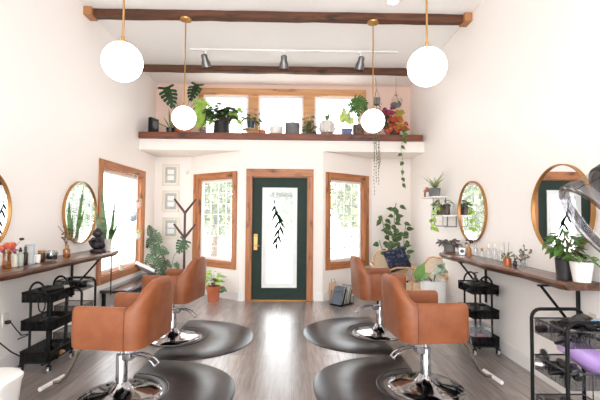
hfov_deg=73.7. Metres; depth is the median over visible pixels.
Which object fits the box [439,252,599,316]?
countertop
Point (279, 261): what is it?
ground
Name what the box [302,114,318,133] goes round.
pot plant
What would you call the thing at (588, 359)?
hair dryer
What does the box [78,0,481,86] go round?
ceiling
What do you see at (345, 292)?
magazine
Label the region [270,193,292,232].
tree
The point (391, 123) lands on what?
coleus
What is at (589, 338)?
power cord
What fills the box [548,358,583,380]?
hair dryer
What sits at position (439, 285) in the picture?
planter
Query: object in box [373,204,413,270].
climbing plant
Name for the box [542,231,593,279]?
pot plant
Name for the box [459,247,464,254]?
box
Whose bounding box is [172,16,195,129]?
globe pendant lamp
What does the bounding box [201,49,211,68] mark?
track spotlight
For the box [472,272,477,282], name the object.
spray bottle
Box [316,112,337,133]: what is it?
ribbed planter
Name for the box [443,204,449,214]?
jar
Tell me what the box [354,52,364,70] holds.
track spotlight
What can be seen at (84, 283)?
hair dryer
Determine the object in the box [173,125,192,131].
pot
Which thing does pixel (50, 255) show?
glass bowl
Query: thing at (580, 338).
brush
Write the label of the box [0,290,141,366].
baseboard
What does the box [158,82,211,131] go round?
monstera
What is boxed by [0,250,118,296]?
countertop
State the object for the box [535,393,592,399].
basket
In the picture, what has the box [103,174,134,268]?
window pane
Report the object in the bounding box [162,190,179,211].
framed print
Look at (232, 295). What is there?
baseboard
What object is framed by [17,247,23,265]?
glass bottle
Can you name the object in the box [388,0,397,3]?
diffuser
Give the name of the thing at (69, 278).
basket
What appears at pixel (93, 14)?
beam
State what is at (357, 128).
pot
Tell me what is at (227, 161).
wall
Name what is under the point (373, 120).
globe pendant lamp
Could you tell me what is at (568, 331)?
basket
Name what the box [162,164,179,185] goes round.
framed print
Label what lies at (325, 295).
baseboard
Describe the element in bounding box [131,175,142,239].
hanging pot
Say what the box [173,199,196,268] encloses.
coat stand
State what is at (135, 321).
salon chair
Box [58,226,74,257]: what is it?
bud vase
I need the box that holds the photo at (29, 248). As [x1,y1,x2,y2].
[26,246,32,262]
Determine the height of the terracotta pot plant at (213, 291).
0.504 m
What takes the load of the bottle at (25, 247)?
on the countertop at (84, 256)
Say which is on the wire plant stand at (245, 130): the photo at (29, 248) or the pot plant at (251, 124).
the pot plant at (251, 124)
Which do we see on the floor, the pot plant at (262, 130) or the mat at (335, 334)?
the mat at (335, 334)
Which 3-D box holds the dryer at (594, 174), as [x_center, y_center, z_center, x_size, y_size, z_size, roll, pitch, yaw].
[1.698,0.639,1.892,0.928,1.719,0.529,1,-2,-13]
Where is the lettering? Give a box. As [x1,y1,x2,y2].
[268,193,291,196]
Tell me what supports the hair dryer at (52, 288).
in the trolley at (47, 350)
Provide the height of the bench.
0.404 m
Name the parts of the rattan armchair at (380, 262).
frame, arm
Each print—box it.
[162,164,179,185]
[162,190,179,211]
[162,217,179,238]
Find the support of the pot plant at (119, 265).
on the window at (105, 166)
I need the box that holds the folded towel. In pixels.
[135,261,154,273]
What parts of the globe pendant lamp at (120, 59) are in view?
globe, rod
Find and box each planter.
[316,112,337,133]
[414,262,448,302]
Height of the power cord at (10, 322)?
0.197 m
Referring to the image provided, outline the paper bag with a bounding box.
[329,278,336,300]
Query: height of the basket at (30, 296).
0.091 m
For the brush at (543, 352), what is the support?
in the trolley at (567, 331)
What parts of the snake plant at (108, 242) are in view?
pot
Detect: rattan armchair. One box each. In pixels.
[370,250,414,303]
[391,256,447,290]
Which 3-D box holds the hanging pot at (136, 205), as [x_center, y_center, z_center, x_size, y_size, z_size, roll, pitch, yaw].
[-2.610,-0.138,6.400,0.180,0.549,0.162,1,-2,-23]
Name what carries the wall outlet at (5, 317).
attached to the wall at (61, 113)
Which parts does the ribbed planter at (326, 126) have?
pot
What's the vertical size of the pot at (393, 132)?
0.090 m
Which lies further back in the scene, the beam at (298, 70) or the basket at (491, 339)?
the beam at (298, 70)
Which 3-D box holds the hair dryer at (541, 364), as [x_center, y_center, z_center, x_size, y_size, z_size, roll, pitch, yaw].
[1.678,1.107,2.617,0.240,0.084,0.184,-1,-2,29]
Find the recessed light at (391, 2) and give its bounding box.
[386,0,399,4]
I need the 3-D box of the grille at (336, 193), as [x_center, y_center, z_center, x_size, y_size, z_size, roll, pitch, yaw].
[0.787,0.369,7.122,0.759,1.324,0.012,2,-3,-40]
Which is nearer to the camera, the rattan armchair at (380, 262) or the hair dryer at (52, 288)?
the hair dryer at (52, 288)
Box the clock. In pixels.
[148,117,158,131]
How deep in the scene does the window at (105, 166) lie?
6.21 m
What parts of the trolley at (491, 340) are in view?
handle, frame, handle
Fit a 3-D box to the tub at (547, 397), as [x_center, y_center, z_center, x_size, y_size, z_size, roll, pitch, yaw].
[1.697,1.383,2.681,0.102,0.089,0.101,0,-2,-1]
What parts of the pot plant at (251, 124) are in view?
pot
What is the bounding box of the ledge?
[139,139,423,158]
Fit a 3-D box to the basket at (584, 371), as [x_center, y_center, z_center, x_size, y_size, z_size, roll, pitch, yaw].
[1.791,1.109,2.592,0.338,0.106,0.347,0,-2,-1]
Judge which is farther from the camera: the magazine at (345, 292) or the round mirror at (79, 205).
the magazine at (345, 292)
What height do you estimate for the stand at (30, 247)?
0.180 m
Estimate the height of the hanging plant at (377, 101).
2.035 m
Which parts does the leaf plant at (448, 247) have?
pot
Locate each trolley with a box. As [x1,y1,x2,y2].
[18,275,74,373]
[50,276,96,352]
[458,271,500,355]
[530,307,599,399]
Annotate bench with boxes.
[100,273,164,306]
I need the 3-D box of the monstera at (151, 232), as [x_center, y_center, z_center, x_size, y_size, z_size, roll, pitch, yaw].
[-2.266,1.050,6.989,0.830,1.230,0.454,0,-2,-1]
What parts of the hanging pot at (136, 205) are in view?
pot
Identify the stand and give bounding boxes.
[25,244,34,264]
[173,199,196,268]
[242,128,255,132]
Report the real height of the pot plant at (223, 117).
0.546 m
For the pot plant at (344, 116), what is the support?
on the plant shelf at (142, 135)
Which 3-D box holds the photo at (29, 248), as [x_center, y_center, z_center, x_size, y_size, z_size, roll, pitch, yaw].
[-2.442,0.492,3.609,0.060,0.160,0.004,1,-10,-21]
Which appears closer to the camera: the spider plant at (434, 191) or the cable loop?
the cable loop
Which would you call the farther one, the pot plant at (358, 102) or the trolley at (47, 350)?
the pot plant at (358, 102)
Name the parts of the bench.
leg, rail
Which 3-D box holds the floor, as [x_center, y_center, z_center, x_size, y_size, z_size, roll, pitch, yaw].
[-0.241,1.562,2.465,5.050,0.100,10.250,0,-2,-1]
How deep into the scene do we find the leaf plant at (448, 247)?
5.17 m
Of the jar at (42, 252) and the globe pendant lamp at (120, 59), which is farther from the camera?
the jar at (42, 252)
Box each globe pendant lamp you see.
[101,0,142,81]
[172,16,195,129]
[361,19,384,132]
[407,0,446,86]
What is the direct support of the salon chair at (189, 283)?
on the floor
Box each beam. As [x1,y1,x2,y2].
[83,6,472,26]
[142,64,408,75]
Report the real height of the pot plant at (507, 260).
0.220 m
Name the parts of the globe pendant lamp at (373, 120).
rod, globe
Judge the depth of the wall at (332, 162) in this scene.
6.98 m
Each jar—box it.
[38,250,45,261]
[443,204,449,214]
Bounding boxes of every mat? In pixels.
[133,360,234,399]
[149,320,252,360]
[304,317,395,355]
[313,355,411,399]
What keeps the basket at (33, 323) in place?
on the trolley at (47, 350)
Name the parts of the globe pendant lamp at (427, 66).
rod, globe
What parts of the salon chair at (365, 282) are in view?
backrest, armrest, armrest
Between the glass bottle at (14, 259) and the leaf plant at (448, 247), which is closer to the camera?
the glass bottle at (14, 259)
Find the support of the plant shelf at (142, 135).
on the ledge
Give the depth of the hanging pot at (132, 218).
6.17 m
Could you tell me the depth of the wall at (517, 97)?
4.00 m
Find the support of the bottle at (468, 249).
on the countertop at (545, 278)
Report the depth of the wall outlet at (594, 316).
2.91 m
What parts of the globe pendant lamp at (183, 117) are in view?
globe, rod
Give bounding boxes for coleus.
[380,106,409,134]
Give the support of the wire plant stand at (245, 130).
on the plant shelf at (142, 135)
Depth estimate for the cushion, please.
6.57 m
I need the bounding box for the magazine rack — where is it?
[330,290,353,306]
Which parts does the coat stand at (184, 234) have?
arm, arm, post, arm, arm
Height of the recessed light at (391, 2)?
0.050 m
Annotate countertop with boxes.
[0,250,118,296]
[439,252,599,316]
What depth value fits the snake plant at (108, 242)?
5.03 m
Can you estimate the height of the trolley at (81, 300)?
0.732 m
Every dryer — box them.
[39,285,69,292]
[69,280,93,287]
[463,281,480,287]
[535,320,579,333]
[535,360,577,369]
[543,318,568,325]
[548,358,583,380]
[557,333,599,378]
[564,314,599,328]
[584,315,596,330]
[588,164,599,202]
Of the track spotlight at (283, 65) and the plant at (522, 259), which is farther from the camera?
the track spotlight at (283, 65)
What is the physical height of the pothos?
1.025 m
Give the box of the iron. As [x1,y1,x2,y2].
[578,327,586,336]
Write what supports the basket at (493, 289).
on the trolley at (491, 340)
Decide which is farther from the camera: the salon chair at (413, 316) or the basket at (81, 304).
the basket at (81, 304)
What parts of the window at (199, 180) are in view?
sill, sash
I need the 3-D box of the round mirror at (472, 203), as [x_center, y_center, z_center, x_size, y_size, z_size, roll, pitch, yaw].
[2.095,0.140,4.888,0.031,0.746,0.746,0,-2,-1]
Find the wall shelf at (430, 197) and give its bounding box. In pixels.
[422,196,457,226]
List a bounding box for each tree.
[204,182,231,256]
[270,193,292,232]
[331,183,357,230]
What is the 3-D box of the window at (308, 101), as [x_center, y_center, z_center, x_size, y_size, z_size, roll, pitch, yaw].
[-0.328,-1.563,7.544,3.140,1.045,0.120,0,-2,-1]
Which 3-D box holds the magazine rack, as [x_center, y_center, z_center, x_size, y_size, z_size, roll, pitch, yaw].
[0.676,1.554,6.414,0.230,0.222,0.370,-1,-3,41]
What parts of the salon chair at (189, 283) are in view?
armrest, armrest, backrest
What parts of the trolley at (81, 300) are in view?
arch frame, arch frame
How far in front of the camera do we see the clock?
6.83 m
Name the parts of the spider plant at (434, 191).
pot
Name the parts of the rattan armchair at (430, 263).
arm, seat, arm, frame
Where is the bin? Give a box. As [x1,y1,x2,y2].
[0,367,23,399]
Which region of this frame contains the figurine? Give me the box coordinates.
[88,228,105,252]
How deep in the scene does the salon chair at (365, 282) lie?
4.64 m
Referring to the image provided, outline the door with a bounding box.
[245,169,313,300]
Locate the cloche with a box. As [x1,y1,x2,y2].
[269,119,282,132]
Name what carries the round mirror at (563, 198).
attached to the wall at (517, 97)
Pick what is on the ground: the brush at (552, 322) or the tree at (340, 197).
the tree at (340, 197)
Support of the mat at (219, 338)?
on the floor
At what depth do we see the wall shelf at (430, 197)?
5.67 m
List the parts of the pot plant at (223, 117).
pot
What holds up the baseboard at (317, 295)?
attached to the wall at (249, 159)
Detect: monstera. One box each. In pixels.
[144,225,190,273]
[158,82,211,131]
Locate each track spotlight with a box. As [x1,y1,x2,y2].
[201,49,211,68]
[279,51,288,69]
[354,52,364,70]
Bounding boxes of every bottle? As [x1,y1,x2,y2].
[11,249,17,266]
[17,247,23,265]
[23,246,27,264]
[465,239,473,255]
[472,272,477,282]
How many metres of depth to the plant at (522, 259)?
3.58 m
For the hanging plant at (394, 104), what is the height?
0.546 m
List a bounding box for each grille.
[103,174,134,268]
[203,182,231,257]
[331,183,358,258]
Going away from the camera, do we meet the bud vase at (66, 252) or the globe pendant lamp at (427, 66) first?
the globe pendant lamp at (427, 66)
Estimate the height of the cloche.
0.309 m
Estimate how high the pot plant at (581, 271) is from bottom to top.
0.196 m
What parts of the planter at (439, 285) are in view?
pot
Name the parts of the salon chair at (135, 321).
armrest, armrest, backrest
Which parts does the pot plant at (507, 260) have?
pot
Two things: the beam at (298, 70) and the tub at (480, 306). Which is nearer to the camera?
the tub at (480, 306)
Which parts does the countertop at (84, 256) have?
support rod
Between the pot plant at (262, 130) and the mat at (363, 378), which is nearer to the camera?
the mat at (363, 378)
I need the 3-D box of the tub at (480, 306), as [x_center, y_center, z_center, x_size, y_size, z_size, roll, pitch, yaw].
[1.970,1.173,4.335,0.092,0.099,0.091,0,-2,-1]
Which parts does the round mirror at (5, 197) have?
glass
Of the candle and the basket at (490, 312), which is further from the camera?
the basket at (490, 312)
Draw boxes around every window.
[96,158,145,285]
[192,171,236,269]
[198,88,365,133]
[325,172,368,269]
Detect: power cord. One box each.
[0,342,57,358]
[10,322,27,339]
[589,338,593,399]
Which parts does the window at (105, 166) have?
sash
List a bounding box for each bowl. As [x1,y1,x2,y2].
[46,252,57,259]
[269,125,282,132]
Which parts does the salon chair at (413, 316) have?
backrest, armrest, armrest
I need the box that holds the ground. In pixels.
[101,224,357,282]
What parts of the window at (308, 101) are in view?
sash, sash, casing rail, sash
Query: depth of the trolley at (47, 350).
3.60 m
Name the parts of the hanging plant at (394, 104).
pot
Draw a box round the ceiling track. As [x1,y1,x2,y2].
[190,48,397,53]
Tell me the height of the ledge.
0.181 m
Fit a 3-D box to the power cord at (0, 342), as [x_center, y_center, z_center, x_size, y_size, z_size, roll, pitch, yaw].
[-2.517,1.387,3.698,0.103,0.302,0.520,-1,-2,29]
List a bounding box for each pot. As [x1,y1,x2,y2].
[126,173,137,221]
[131,174,142,208]
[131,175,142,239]
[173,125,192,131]
[353,124,363,133]
[374,97,379,105]
[388,131,399,134]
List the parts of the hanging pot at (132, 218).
pot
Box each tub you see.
[46,316,58,320]
[477,303,485,309]
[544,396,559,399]
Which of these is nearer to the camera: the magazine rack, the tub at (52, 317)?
the tub at (52, 317)
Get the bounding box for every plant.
[95,188,118,250]
[115,258,126,269]
[154,112,174,131]
[199,125,208,131]
[202,103,242,132]
[205,270,226,301]
[240,108,262,127]
[258,125,265,132]
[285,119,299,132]
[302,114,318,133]
[339,107,353,133]
[347,94,367,133]
[373,77,381,194]
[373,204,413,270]
[390,92,401,107]
[423,173,443,196]
[429,200,454,231]
[435,239,462,251]
[501,247,514,264]
[513,245,531,266]
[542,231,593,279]
[561,254,599,282]
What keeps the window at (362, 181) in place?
in the wall at (332, 162)
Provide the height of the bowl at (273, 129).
0.170 m
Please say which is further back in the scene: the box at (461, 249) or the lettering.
the lettering
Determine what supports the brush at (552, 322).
in the trolley at (567, 331)
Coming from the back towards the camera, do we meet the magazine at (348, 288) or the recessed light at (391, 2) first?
the magazine at (348, 288)
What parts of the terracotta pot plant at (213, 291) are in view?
pot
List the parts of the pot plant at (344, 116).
pot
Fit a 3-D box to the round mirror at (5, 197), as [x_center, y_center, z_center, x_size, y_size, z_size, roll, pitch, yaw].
[-2.609,0.081,3.233,0.031,0.756,0.756,0,-2,-1]
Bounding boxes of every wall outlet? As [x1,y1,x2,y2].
[2,312,10,327]
[589,312,597,328]
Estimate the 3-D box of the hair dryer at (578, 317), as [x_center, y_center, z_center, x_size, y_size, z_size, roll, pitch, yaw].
[1.808,0.785,2.530,0.252,0.088,0.193,2,-3,-36]
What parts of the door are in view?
handle plate, glazing frame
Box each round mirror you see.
[0,175,11,242]
[62,181,96,243]
[458,181,487,241]
[531,164,595,254]
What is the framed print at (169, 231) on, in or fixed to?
attached to the wall at (390, 191)
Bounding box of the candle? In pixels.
[34,254,40,262]
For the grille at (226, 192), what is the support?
attached to the window at (199, 180)
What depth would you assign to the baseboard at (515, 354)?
3.51 m
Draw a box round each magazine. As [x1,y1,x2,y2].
[331,286,344,304]
[337,285,347,304]
[340,285,349,303]
[343,285,351,302]
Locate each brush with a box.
[540,348,553,369]
[549,319,577,339]
[554,335,587,344]
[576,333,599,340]
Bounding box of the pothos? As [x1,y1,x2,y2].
[398,129,407,187]
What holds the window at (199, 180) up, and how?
in the wall at (227, 161)
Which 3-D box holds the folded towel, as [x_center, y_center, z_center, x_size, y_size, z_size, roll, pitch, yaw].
[-2.589,1.143,6.670,0.351,0.264,0.237,1,-2,-11]
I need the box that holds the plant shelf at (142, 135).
[139,132,422,141]
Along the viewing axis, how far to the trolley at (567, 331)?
2.70 m
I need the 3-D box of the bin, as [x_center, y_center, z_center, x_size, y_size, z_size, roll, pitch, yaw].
[-1.938,1.287,2.440,0.364,0.420,0.344,0,-2,-1]
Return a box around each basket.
[19,339,72,361]
[20,311,72,330]
[21,285,74,302]
[53,300,93,310]
[53,325,71,338]
[56,277,93,290]
[458,280,498,294]
[458,302,498,318]
[468,327,499,345]
[534,317,599,348]
[534,354,599,390]
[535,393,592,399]
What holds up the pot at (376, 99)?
on the hanging plant at (377, 101)
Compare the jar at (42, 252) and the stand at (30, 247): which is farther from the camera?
the jar at (42, 252)
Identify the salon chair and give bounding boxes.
[38,275,173,399]
[142,256,205,346]
[350,255,405,340]
[381,273,503,399]
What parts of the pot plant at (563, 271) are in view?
pot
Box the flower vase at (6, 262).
[0,238,23,268]
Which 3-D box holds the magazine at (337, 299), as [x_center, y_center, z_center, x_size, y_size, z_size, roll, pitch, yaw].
[0.604,1.512,6.330,0.202,0.267,0.107,-1,-3,41]
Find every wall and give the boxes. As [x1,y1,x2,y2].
[0,0,156,357]
[153,83,410,281]
[189,151,240,291]
[239,151,322,300]
[322,151,371,291]
[410,0,599,396]
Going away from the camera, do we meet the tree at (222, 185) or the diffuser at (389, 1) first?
the diffuser at (389, 1)
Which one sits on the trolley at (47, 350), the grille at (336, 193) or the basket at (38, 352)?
the basket at (38, 352)
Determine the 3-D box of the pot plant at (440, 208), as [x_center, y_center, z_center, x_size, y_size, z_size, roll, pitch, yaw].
[1.926,0.214,5.484,0.324,0.444,0.338,0,-2,-1]
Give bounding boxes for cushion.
[383,246,411,272]
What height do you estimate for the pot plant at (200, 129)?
0.222 m
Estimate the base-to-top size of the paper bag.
0.374 m
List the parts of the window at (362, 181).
sash, sill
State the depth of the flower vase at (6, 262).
3.30 m
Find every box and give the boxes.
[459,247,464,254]
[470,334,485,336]
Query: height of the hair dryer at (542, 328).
0.084 m
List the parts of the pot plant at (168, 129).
pot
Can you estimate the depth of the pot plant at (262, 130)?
6.84 m
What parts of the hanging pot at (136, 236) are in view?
pot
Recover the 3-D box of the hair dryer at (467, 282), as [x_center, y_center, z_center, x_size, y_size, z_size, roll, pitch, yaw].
[1.790,0.910,4.272,0.184,0.084,0.240,1,-2,-11]
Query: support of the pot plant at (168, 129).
on the plant shelf at (142, 135)
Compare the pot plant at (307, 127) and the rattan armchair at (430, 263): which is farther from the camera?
the pot plant at (307, 127)
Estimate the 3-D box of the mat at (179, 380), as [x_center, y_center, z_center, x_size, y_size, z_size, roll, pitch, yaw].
[-0.978,1.517,3.129,0.920,0.025,1.520,0,-2,-1]
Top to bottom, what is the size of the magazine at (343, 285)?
0.264 m
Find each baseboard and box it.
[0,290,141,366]
[205,286,238,300]
[239,292,321,300]
[322,292,354,300]
[469,320,599,399]
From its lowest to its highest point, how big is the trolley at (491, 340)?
0.810 m
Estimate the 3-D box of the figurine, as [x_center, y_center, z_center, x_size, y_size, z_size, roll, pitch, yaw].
[-2.427,0.482,4.817,0.195,0.289,0.176,0,-2,-1]
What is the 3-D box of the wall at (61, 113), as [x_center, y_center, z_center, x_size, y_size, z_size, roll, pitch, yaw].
[-2.679,-0.608,2.502,0.140,4.200,10.250,0,-2,-1]
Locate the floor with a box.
[13,295,571,399]
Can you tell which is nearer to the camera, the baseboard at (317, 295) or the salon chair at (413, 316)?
the salon chair at (413, 316)
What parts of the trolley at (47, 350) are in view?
handle, frame, handle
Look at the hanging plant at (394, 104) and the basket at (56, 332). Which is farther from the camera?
the hanging plant at (394, 104)
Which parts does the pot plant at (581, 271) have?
pot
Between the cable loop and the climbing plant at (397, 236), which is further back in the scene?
the climbing plant at (397, 236)
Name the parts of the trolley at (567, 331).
arch frame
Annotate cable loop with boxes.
[38,292,45,312]
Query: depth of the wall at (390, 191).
7.48 m
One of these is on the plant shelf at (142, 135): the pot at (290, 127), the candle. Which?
the pot at (290, 127)
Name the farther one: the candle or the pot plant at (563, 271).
the candle
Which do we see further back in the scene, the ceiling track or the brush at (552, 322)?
the ceiling track

